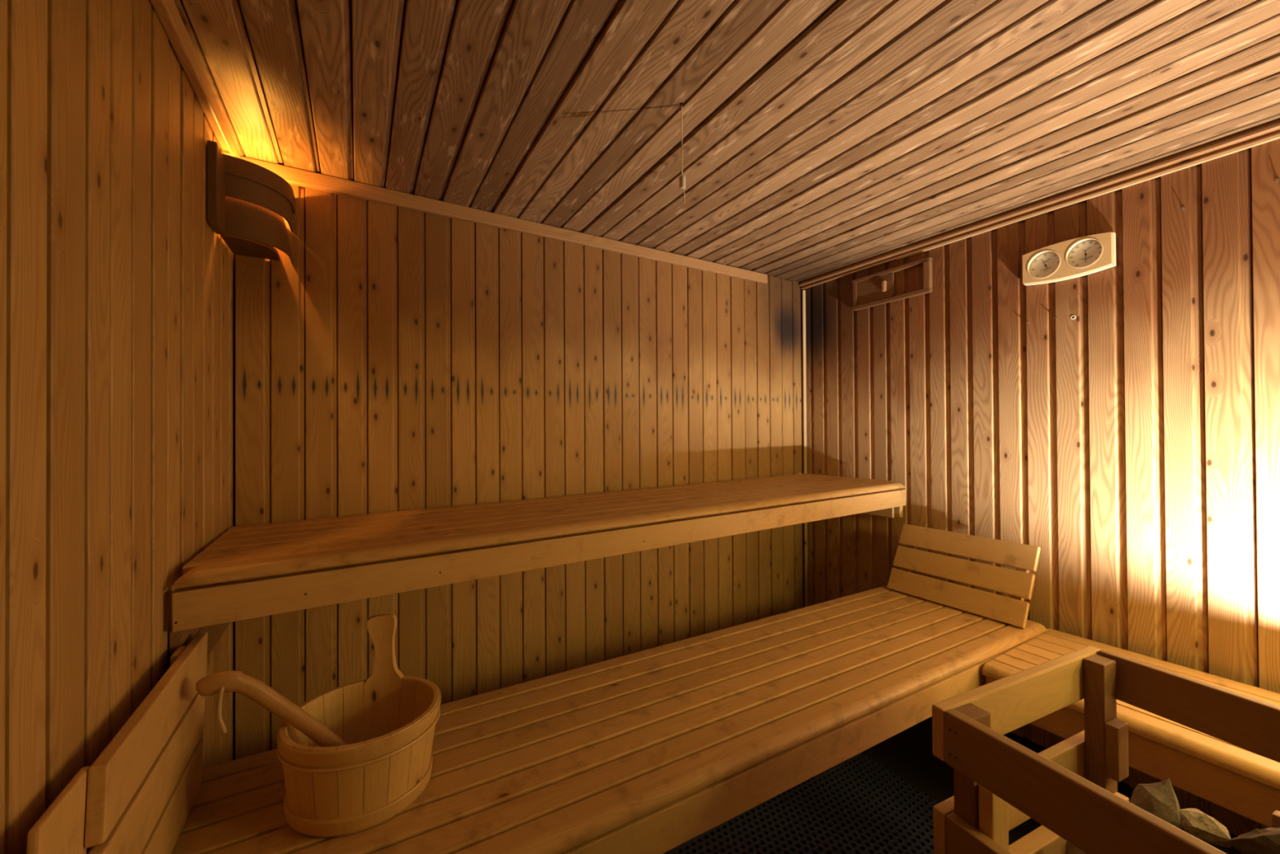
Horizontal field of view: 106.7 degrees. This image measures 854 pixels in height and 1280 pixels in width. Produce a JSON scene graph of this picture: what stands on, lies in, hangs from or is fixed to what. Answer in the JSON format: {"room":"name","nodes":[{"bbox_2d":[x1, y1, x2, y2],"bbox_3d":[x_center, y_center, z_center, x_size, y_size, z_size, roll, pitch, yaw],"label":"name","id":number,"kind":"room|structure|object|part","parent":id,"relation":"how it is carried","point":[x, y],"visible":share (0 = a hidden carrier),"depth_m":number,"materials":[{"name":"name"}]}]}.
{"room":"spa","nodes":[
{"label":"spa","id":0,"kind":"room"},
{"bbox_2d":[0,0,233,853],"bbox_3d":[-0.646,0.190,0.429,0.053,2.040,2.400,0,0,-31],"label":"wall","id":1,"kind":"structure","parent":0,"point":[117,283],"depth_m":0.66,"materials":[{"name":"brown wood"}]},
{"bbox_2d":[150,0,240,158],"bbox_3d":[-0.588,-0.768,0.401,0.022,0.046,2.275,0,0,-31],"label":"trim","id":2,"kind":"structure","parent":1,"relation":"attached to","point":[166,11],"depth_m":0.99,"materials":[{"name":"brown wood"}]},
{"bbox_2d":[206,139,295,263],"bbox_3d":[-1.043,-0.594,1.295,0.147,0.208,0.276,0,0,-31],"label":"lampshade","id":3,"kind":"object","parent":1,"relation":"attached to","point":[246,202],"visible":1,"depth_m":1.26,"materials":[{"name":"brown wood"}]},
{"bbox_3d":[-1.050,-0.589,1.180,0.019,0.197,0.085,0,0,-31],"label":"plate","id":4,"kind":"part","parent":3,"relation":"part of","materials":[{"name":"brown wood"}]},
{"bbox_2d":[233,164,804,759],"bbox_3d":[-0.133,0.186,2.059,2.537,2.064,0.053,0,0,-32],"label":"wall","id":5,"kind":"structure","parent":0,"point":[402,359],"depth_m":1.77,"materials":[{"name":"brown wood"}]},
{"bbox_2d":[240,155,767,283],"bbox_3d":[-0.242,-0.773,1.957,2.166,0.046,0.022,-1,0,-33],"label":"trim","id":6,"kind":"structure","parent":5,"relation":"attached to","point":[295,176],"depth_m":1.74,"materials":[{"name":"brown wood"}]},
{"bbox_2d":[169,473,906,657],"bbox_3d":[0.032,0.384,1.757,2.459,0.262,0.600,0,0,-31],"label":"bench","id":7,"kind":"object","parent":5,"relation":"attached to","point":[265,549],"visible":0.94,"depth_m":1.26,"materials":[{"name":"wood"}]},
{"bbox_2d":[802,289,808,607],"bbox_3d":[0.931,0.205,2.687,0.016,1.955,0.012,0,0,-4],"label":"trim","id":8,"kind":"structure","parent":5,"relation":"attached to","point":[804,373],"depth_m":2.68,"materials":[{"name":"brown wood"}]},
{"bbox_2d":[173,0,1279,282],"bbox_3d":[0.429,-0.838,1.105,2.571,0.092,2.450,0,0,-31],"label":"ceiling","id":9,"kind":"structure","parent":0,"point":[820,137],"depth_m":1.18,"materials":[{"name":"brown wood"}]},
{"bbox_2d":[564,102,685,203],"bbox_3d":[-0.039,-0.681,1.200,0.306,0.246,0.016,0,0,5],"label":"pull cord","id":10,"kind":"object","parent":9,"relation":"hanging from","point":[682,179],"visible":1,"depth_m":1.19,"materials":[{"name":"metal"}]},
{"bbox_2d":[665,715,1241,853],"bbox_3d":[0.454,1.230,1.069,2.591,0.050,2.500,0,0,-31],"label":"floor","id":11,"kind":"structure","parent":0,"point":[908,753],"depth_m":1.68,"materials":[{"name":"black rubber"}]},
{"bbox_2d":[171,585,1048,853],"bbox_3d":[0.256,0.948,1.345,2.409,0.501,0.544,0,0,-28],"label":"bench","id":12,"kind":"object","parent":11,"relation":"on","point":[652,750],"visible":0.72,"depth_m":1.12,"materials":[{"name":"brown wood"}]},
{"bbox_2d":[26,631,208,853],"bbox_3d":[-0.753,0.566,0.720,0.040,0.309,0.547,0,0,-31],"label":"slatted backrest","id":13,"kind":"object","parent":12,"relation":"on","point":[138,796],"visible":0.91,"depth_m":0.69,"materials":[{"name":"brown wood"}]},
{"bbox_2d":[276,613,440,836],"bbox_3d":[-0.550,0.572,0.956,0.284,0.291,0.274,0,0,-11],"label":"bucket","id":14,"kind":"object","parent":12,"relation":"on","point":[329,792],"visible":0.96,"depth_m":0.88,"materials":[{"name":"brown wood"}]},
{"bbox_2d":[195,670,364,773],"bbox_3d":[-0.628,0.563,0.883,0.299,0.265,0.077,0,0,-31],"label":"ladle","id":15,"kind":"object","parent":14,"relation":"in","point":[228,681],"visible":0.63,"depth_m":0.87,"materials":[{"name":"brown wood"}]},
{"bbox_3d":[-0.659,0.541,0.881,0.243,0.221,0.041,0,0,-25],"label":"handle","id":16,"kind":"part","parent":15,"relation":"part of","materials":[{"name":"brown wood"}]},
{"bbox_2d":[886,524,1040,628],"bbox_3d":[1.255,0.565,1.881,0.163,0.274,0.490,0,0,-31],"label":"slatted backrest","id":17,"kind":"object","parent":12,"relation":"on","point":[1018,583],"visible":1,"depth_m":1.83,"materials":[{"name":"brown wood"}]},
{"bbox_2d":[663,751,941,853],"bbox_3d":[0.497,1.198,0.870,1.460,0.008,1.638,0,0,-31],"label":"rubber mat","id":18,"kind":"object","parent":11,"relation":"on","point":[880,776],"visible":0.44,"depth_m":1.45,"materials":[{"name":"black rubber"}]},
{"bbox_2d":[932,645,1279,853],"bbox_3d":[0.921,0.842,0.711,0.554,0.677,0.620,0,0,-24],"label":"guard","id":19,"kind":"object","parent":18,"relation":"on","point":[1069,787],"visible":0.98,"depth_m":0.87,"materials":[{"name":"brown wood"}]},
{"bbox_3d":[0.606,0.850,0.865,0.052,0.667,0.036,0,0,-24],"label":"post","id":20,"kind":"part","parent":19,"relation":"part of","materials":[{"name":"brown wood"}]},
{"bbox_3d":[0.684,0.750,0.594,0.023,0.100,0.596,0,0,-24],"label":"rail","id":21,"kind":"part","parent":19,"relation":"part of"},
{"bbox_3d":[0.800,0.749,0.985,0.552,0.100,0.023,-1,0,-24],"label":"rail","id":22,"kind":"part","parent":19,"relation":"part of","materials":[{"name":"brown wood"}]},
{"bbox_3d":[0.799,0.558,0.986,0.552,0.095,0.023,-1,0,-24],"label":"rail","id":23,"kind":"part","parent":19,"relation":"part of","materials":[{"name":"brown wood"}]},
{"bbox_3d":[0.716,0.822,0.894,0.276,0.060,0.030,-1,0,-24],"label":"cross rail","id":24,"kind":"part","parent":19,"relation":"part of","materials":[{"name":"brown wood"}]},
{"bbox_3d":[0.683,0.559,0.595,0.023,0.095,0.596,0,0,-24],"label":"rail","id":25,"kind":"part","parent":19,"relation":"part of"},
{"bbox_3d":[1.012,0.845,1.045,0.052,0.667,0.036,0,0,-24],"label":"post","id":26,"kind":"part","parent":19,"relation":"part of","materials":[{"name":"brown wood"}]},
{"bbox_3d":[1.166,0.551,0.809,0.023,0.095,0.596,0,0,-24],"label":"rail","id":27,"kind":"part","parent":19,"relation":"part of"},
{"bbox_3d":[1.216,0.742,0.698,0.023,0.100,0.355,0,0,-24],"label":"rail","id":28,"kind":"part","parent":19,"relation":"part of","materials":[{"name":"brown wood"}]},
{"bbox_3d":[0.964,0.997,0.712,0.413,0.342,0.430,0,0,-31],"label":"stove","id":29,"kind":"object","parent":18,"relation":"on","visible":0},
{"bbox_2d":[1065,841,1086,853],"bbox_3d":[0.794,0.770,0.839,0.082,0.090,0.075,0,0,12],"label":"stone","id":30,"kind":"object","parent":29,"relation":"on","point":[1070,848],"visible":0.22,"depth_m":0.85,"materials":[{"name":"stone"}]},
{"bbox_2d":[1129,777,1182,830],"bbox_3d":[0.994,0.735,0.919,0.076,0.116,0.071,0,0,-16],"label":"stone","id":31,"kind":"object","parent":29,"relation":"on","point":[1159,799],"visible":0.58,"depth_m":0.91,"materials":[{"name":"grey stone"}]},
{"bbox_2d":[1178,808,1231,848],"bbox_3d":[1.046,0.744,0.886,0.073,0.053,0.054,-1,0,26],"label":"stone","id":32,"kind":"object","parent":29,"relation":"on","point":[1203,827],"visible":0.94,"depth_m":0.87,"materials":[{"name":"grey stone"}]},
{"bbox_2d":[1226,827,1279,853],"bbox_3d":[1.082,0.723,0.809,0.136,0.091,0.060,0,0,15],"label":"stone","id":33,"kind":"object","parent":29,"relation":"on","point":[1266,841],"visible":1,"depth_m":0.81,"materials":[{"name":"grey stone"}]},
{"bbox_2d":[982,628,1279,827],"bbox_3d":[1.561,0.954,1.075,0.496,0.470,1.178,0,0,-31],"label":"bench","id":34,"kind":"object","parent":11,"relation":"on","point":[1245,783],"visible":0.47,"depth_m":1.15,"materials":[{"name":"brown wood"}]},
{"bbox_3d":[1.223,0.999,1.352,0.040,0.387,0.050,0,0,-31],"label":"leg","id":35,"kind":"part","parent":34,"relation":"part of","materials":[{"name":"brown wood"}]},
{"bbox_2d":[801,137,1279,836],"bbox_3d":[1.529,0.162,1.745,0.053,2.040,2.450,0,0,-31],"label":"wall","id":36,"kind":"structure","parent":0,"point":[1133,440],"depth_m":1.62,"materials":[{"name":"brown wood"}]},
{"bbox_2d":[857,271,893,305],"bbox_3d":[1.144,-0.668,2.321,0.011,0.116,0.188,0,0,-31],"label":"shutter","id":37,"kind":"object","parent":36,"relation":"attached to","point":[876,288],"depth_m":2.31,"materials":[{"name":"brown wood"}]},
{"bbox_2d":[852,257,932,311],"bbox_3d":[1.179,-0.668,2.254,0.032,0.152,0.379,0,0,-31],"label":"air vent","id":38,"kind":"object","parent":36,"relation":"in","point":[877,288],"visible":1,"depth_m":2.27,"materials":[{"name":"brown wood"}]},
{"bbox_3d":[1.092,-0.668,2.411,0.022,0.118,0.020,0,0,-31],"label":"frame rail","id":39,"kind":"part","parent":38,"relation":"part of","materials":[{"name":"brown wood"}]},
{"bbox_3d":[1.161,-0.671,2.267,0.015,0.050,0.017,0,0,-31],"label":"knob","id":40,"kind":"part","parent":38,"relation":"part of","materials":[{"name":"brown wood"}]},
{"bbox_3d":[1.181,-0.736,2.256,0.026,0.016,0.379,0,0,-31],"label":"frame rail","id":41,"kind":"part","parent":38,"relation":"part of","materials":[{"name":"brown wood"}]},
{"bbox_3d":[1.182,-0.601,2.255,0.026,0.018,0.379,0,0,-31],"label":"frame rail","id":42,"kind":"part","parent":38,"relation":"part of","materials":[{"name":"brown wood"}]},
{"bbox_3d":[1.270,-0.671,2.103,0.028,0.118,0.026,0,0,-31],"label":"frame rail","id":43,"kind":"part","parent":38,"relation":"part of","materials":[{"name":"brown wood"}]},
{"bbox_2d":[799,118,1279,288],"bbox_3d":[1.512,-0.812,1.687,0.036,0.048,2.350,0,0,-31],"label":"trim","id":44,"kind":"structure","parent":36,"relation":"attached to","point":[1269,131],"depth_m":1.64,"materials":[{"name":"brown wood"}]},
{"bbox_2d":[1022,231,1115,285],"bbox_3d":[1.513,-0.591,1.690,0.032,0.131,0.249,0,0,-31],"label":"thermometer","id":45,"kind":"object","parent":36,"relation":"attached to","point":[1073,258],"visible":1,"depth_m":1.68,"materials":[{"name":"brown wood"}]}
]}

